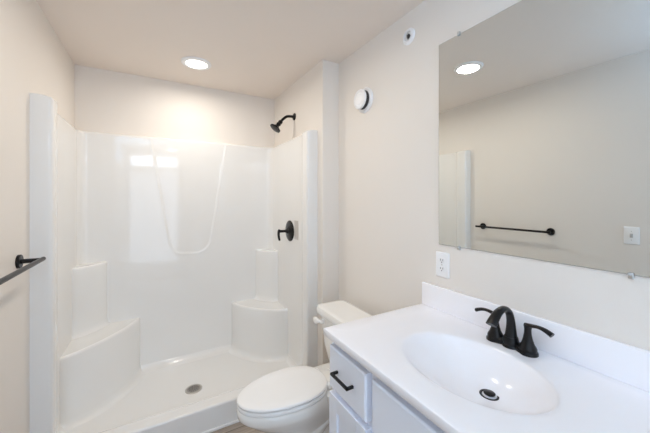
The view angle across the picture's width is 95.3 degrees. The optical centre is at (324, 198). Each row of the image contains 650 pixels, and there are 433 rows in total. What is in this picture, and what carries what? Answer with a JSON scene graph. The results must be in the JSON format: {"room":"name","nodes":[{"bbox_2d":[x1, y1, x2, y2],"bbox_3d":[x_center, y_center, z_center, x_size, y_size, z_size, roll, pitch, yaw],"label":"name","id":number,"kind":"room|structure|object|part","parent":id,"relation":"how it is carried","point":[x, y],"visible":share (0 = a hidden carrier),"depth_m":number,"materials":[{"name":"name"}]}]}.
{"room":"bathroom","nodes":[
{"label":"bathroom","id":0,"kind":"room"},
{"bbox_2d":[0,0,73,432],"bbox_3d":[-0.827,0.215,0.298,0.100,2.430,4.541,0,0,-30],"label":"wall","id":1,"kind":"structure","parent":0,"point":[33,59],"depth_m":1.30,"materials":[{"name":"paint"}]},
{"bbox_2d":[0,255,45,284],"bbox_3d":[-1.159,0.275,1.061,0.084,0.060,0.649,0,0,-30],"label":"towel bar","id":2,"kind":"object","parent":1,"relation":"attached to","point":[19,261],"visible":1,"depth_m":1.24,"materials":[{"name":"black metal"}]},
{"bbox_2d":[74,64,273,147],"bbox_3d":[-1.154,0.215,2.671,1.699,2.430,0.100,0,0,-30],"label":"wall","id":3,"kind":"structure","parent":0,"point":[105,101],"depth_m":2.50,"materials":[{"name":"paint"}]},
{"bbox_2d":[36,0,424,98],"bbox_3d":[-0.047,-1.040,0.746,1.899,0.080,4.541,0,0,-30],"label":"ceiling","id":4,"kind":"structure","parent":0,"point":[259,48],"depth_m":1.79,"materials":[{"name":"paint"}]},
{"bbox_2d":[181,56,211,69],"bbox_3d":[-0.948,-0.994,2.183,0.208,0.013,0.208,0,0,-30],"label":"recessed light","id":5,"kind":"object","parent":4,"relation":"in","point":[196,63],"visible":1,"depth_m":2.16,"materials":[{"name":"white plastic"}]},
{"bbox_2d":[186,60,206,68],"bbox_3d":[-0.948,-0.994,2.183,0.146,0.011,0.146,0,0,-30],"label":"diffuser","id":6,"kind":"object","parent":5,"relation":"attached to","point":[193,64],"depth_m":2.18,"materials":[{"name":"white plastic"}]},
{"bbox_2d":[211,422,267,432],"bbox_3d":[-0.047,1.470,0.746,1.899,0.080,4.541,0,0,-30],"label":"floor","id":7,"kind":"structure","parent":0,"point":[238,427],"depth_m":1.83,"materials":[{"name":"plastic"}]},
{"bbox_2d":[30,93,316,432],"bbox_3d":[-0.960,0.462,2.198,1.564,1.937,0.912,0,0,-30],"label":"shower enclosure","id":8,"kind":"object","parent":7,"relation":"on","point":[166,286],"visible":0.93,"depth_m":2.33,"materials":[{"name":"white plastic"}]},
{"bbox_2d":[71,261,109,339],"bbox_3d":[-1.699,0.717,2.146,0.215,0.478,0.225,0,0,-30],"label":"corner shelf","id":9,"kind":"object","parent":8,"relation":"attached to","point":[90,280],"depth_m":2.12,"materials":[{"name":"white plastic"}]},
{"bbox_3d":[-1.514,1.167,2.065,0.455,0.430,0.550,0,0,-30],"label":"corner seat","id":10,"kind":"part","parent":8,"relation":"part of","materials":[{"name":"white plastic"}]},
{"bbox_3d":[-0.596,1.168,2.630,0.447,0.428,0.485,0,0,-30],"label":"corner seat","id":11,"kind":"part","parent":8,"relation":"part of","materials":[{"name":"white plastic"}]},
{"bbox_2d":[254,249,278,301],"bbox_3d":[-0.554,0.722,2.807,0.198,0.472,0.220,0,0,-30],"label":"corner shelf","id":12,"kind":"object","parent":8,"relation":"attached to","point":[266,261],"depth_m":2.78,"materials":[{"name":"white plastic"}]},
{"bbox_2d":[277,220,293,240],"bbox_3d":[-0.347,0.273,2.494,0.112,0.176,0.176,0,0,-30],"label":"shower valve","id":13,"kind":"object","parent":8,"relation":"attached to","point":[289,229],"visible":1,"depth_m":2.48,"materials":[{"name":"black metal"}]},
{"bbox_2d":[237,300,371,432],"bbox_3d":[-0.088,1.054,1.609,0.760,0.753,0.484,0,0,-30],"label":"toilet","id":14,"kind":"object","parent":7,"relation":"on","point":[295,399],"visible":0.71,"depth_m":1.52,"materials":[{"name":"ceramic"}]},
{"bbox_3d":[-0.218,0.993,1.555,0.480,0.020,0.316,0,0,-30],"label":"lid","id":15,"kind":"part","parent":14,"relation":"part of","materials":[{"name":"plastic"}]},
{"bbox_3d":[-0.217,1.016,1.556,0.478,0.018,0.318,0,0,-30],"label":"seat","id":16,"kind":"part","parent":14,"relation":"part of","materials":[{"name":"plastic"}]},
{"bbox_3d":[-0.037,0.770,1.863,0.090,0.048,0.031,0,0,38],"label":"flush lever","id":17,"kind":"part","parent":14,"relation":"part of","materials":[{"name":"plastic"}]},
{"bbox_3d":[0.154,0.874,1.748,0.190,0.303,0.458,0,0,-30],"label":"tank","id":18,"kind":"part","parent":14,"relation":"part of","materials":[{"name":"ceramic"}]},
{"bbox_3d":[0.148,0.701,1.745,0.216,0.048,0.484,0,0,-30],"label":"tank lid","id":19,"kind":"part","parent":14,"relation":"part of","materials":[{"name":"ceramic"}]},
{"bbox_2d":[329,342,444,432],"bbox_3d":[0.468,0.994,0.946,0.604,0.873,0.910,0,0,-30],"label":"vanity cabinet","id":20,"kind":"object","parent":7,"relation":"on","point":[359,402],"visible":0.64,"depth_m":1.00,"materials":[{"name":"paint"}]},
{"bbox_3d":[0.060,0.663,1.081,0.032,0.010,0.112,0,0,-30],"label":"handle","id":21,"kind":"part","parent":20,"relation":"part of","materials":[{"name":"black metal"}]},
{"bbox_3d":[0.090,1.041,1.095,0.016,0.438,0.135,0,0,-30],"label":"door panel","id":22,"kind":"part","parent":20,"relation":"part of","materials":[{"name":"paint"}]},
{"bbox_3d":[0.087,1.041,1.093,0.027,0.538,0.235,0,0,-30],"label":"door","id":23,"kind":"part","parent":20,"relation":"part of","materials":[{"name":"paint"}]},
{"bbox_3d":[0.087,0.666,1.093,0.027,0.163,0.235,0,0,-30],"label":"drawer","id":24,"kind":"part","parent":20,"relation":"part of","materials":[{"name":"paint"}]},
{"bbox_3d":[0.265,0.944,0.829,0.018,0.773,0.910,0,0,-30],"label":"frame","id":25,"kind":"part","parent":20,"relation":"part of","materials":[{"name":"paint"}]},
{"bbox_2d":[323,282,649,432],"bbox_3d":[0.477,0.523,0.951,0.585,0.212,0.922,0,0,-30],"label":"countertop","id":26,"kind":"structure","parent":20,"relation":"on","point":[436,354],"depth_m":0.93,"materials":[{"name":"stone"}]},
{"bbox_2d":[475,306,554,357],"bbox_3d":[0.621,0.449,1.030,0.159,0.151,0.262,0,0,-30],"label":"faucet","id":27,"kind":"object","parent":26,"relation":"on","point":[526,347],"visible":1,"depth_m":1.02,"materials":[{"name":"black metal"}]},
{"bbox_3d":[0.616,0.431,1.129,0.025,0.023,0.086,0,0,-30],"label":"lever","id":28,"kind":"part","parent":27,"relation":"part of","materials":[{"name":"black metal"}]},
{"bbox_3d":[0.635,0.470,1.102,0.054,0.089,0.054,0,0,-30],"label":"handle","id":29,"kind":"part","parent":27,"relation":"part of","materials":[{"name":"black metal"}]},
{"bbox_3d":[0.618,0.444,1.029,0.154,0.141,0.052,0,0,-30],"label":"spout","id":30,"kind":"part","parent":27,"relation":"part of","materials":[{"name":"black metal"}]},
{"bbox_3d":[0.690,0.470,1.007,0.054,0.089,0.054,0,0,-30],"label":"handle","id":31,"kind":"part","parent":27,"relation":"part of","materials":[{"name":"black metal"}]},
{"bbox_3d":[0.704,0.431,0.977,0.025,0.023,0.086,0,0,-30],"label":"lever","id":32,"kind":"part","parent":27,"relation":"part of","materials":[{"name":"black metal"}]},
{"bbox_2d":[274,60,338,365],"bbox_3d":[-0.205,0.215,2.588,0.136,2.430,0.990,0,0,-30],"label":"wall","id":33,"kind":"structure","parent":0,"point":[314,97],"depth_m":2.17,"materials":[{"name":"paint"}]},
{"bbox_2d":[202,419,239,432],"bbox_3d":[-0.725,1.422,1.800,1.548,0.016,0.011,0,0,-30],"label":"trim","id":34,"kind":"structure","parent":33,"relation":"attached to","point":[237,420],"depth_m":1.84,"materials":[{"name":"white wood"}]},
{"bbox_2d":[270,113,295,132],"bbox_3d":[-0.356,-0.646,2.500,0.215,0.184,0.096,0,0,-30],"label":"shower fixture","id":35,"kind":"object","parent":33,"relation":"attached to","point":[275,127],"visible":1,"depth_m":2.48,"materials":[{"name":"black metal"}]},
{"bbox_3d":[-0.325,-0.678,2.518,0.133,0.078,0.023,0,0,-30],"label":"arm","id":36,"kind":"part","parent":35,"relation":"part of","materials":[{"name":"black metal"}]},
{"bbox_2d":[339,0,649,350],"bbox_3d":[0.733,0.215,1.195,0.100,2.430,4.541,0,0,-30],"label":"wall","id":37,"kind":"structure","parent":0,"point":[389,244],"depth_m":1.55,"materials":[{"name":"paint"}]},
{"bbox_2d":[354,87,372,112],"bbox_3d":[0.237,-0.636,1.901,0.055,0.160,0.160,0,0,-30],"label":"fire alarm","id":38,"kind":"object","parent":37,"relation":"attached to","point":[363,99],"visible":1,"depth_m":1.87,"materials":[{"name":"white plastic"}]},
{"bbox_2d":[403,28,414,44],"bbox_3d":[0.441,-0.868,1.580,0.021,0.086,0.086,0,0,-30],"label":"sprinkler","id":39,"kind":"object","parent":37,"relation":"attached to","point":[409,34],"visible":1,"depth_m":1.57,"materials":[{"name":"white plastic"}]},
{"bbox_2d":[436,251,449,278],"bbox_3d":[0.553,0.311,1.398,0.008,0.118,0.074,0,0,-30],"label":"outlet","id":40,"kind":"object","parent":37,"relation":"attached to","point":[442,258],"visible":1,"depth_m":1.39,"materials":[{"name":"white plastic"}]},
{"bbox_2d":[439,257,444,263],"bbox_3d":[0.551,0.292,1.397,0.003,0.029,0.033,0,0,-30],"label":"socket","id":41,"kind":"object","parent":40,"relation":"attached to","point":[441,259],"depth_m":1.40,"materials":[{"name":"white plastic"}]},
{"bbox_2d":[439,266,444,271],"bbox_3d":[0.551,0.331,1.397,0.003,0.029,0.033,0,0,-30],"label":"socket","id":42,"kind":"object","parent":40,"relation":"attached to","point":[441,268],"depth_m":1.39,"materials":[{"name":"white plastic"}]},
{"bbox_2d":[422,282,649,391],"bbox_3d":[0.723,0.471,1.092,0.019,0.109,0.922,0,0,-30],"label":"backsplash","id":43,"kind":"structure","parent":37,"relation":"attached to","point":[626,363],"depth_m":0.96,"materials":[{"name":"stone"}]},
{"bbox_2d":[439,0,649,278],"bbox_3d":[0.733,-0.258,1.081,0.012,0.973,0.764,0,0,-30],"label":"wall mirror","id":44,"kind":"object","parent":37,"relation":"attached to","point":[544,105],"visible":1,"depth_m":1.01,"materials":[{"name":"silver mirror"}]}
]}

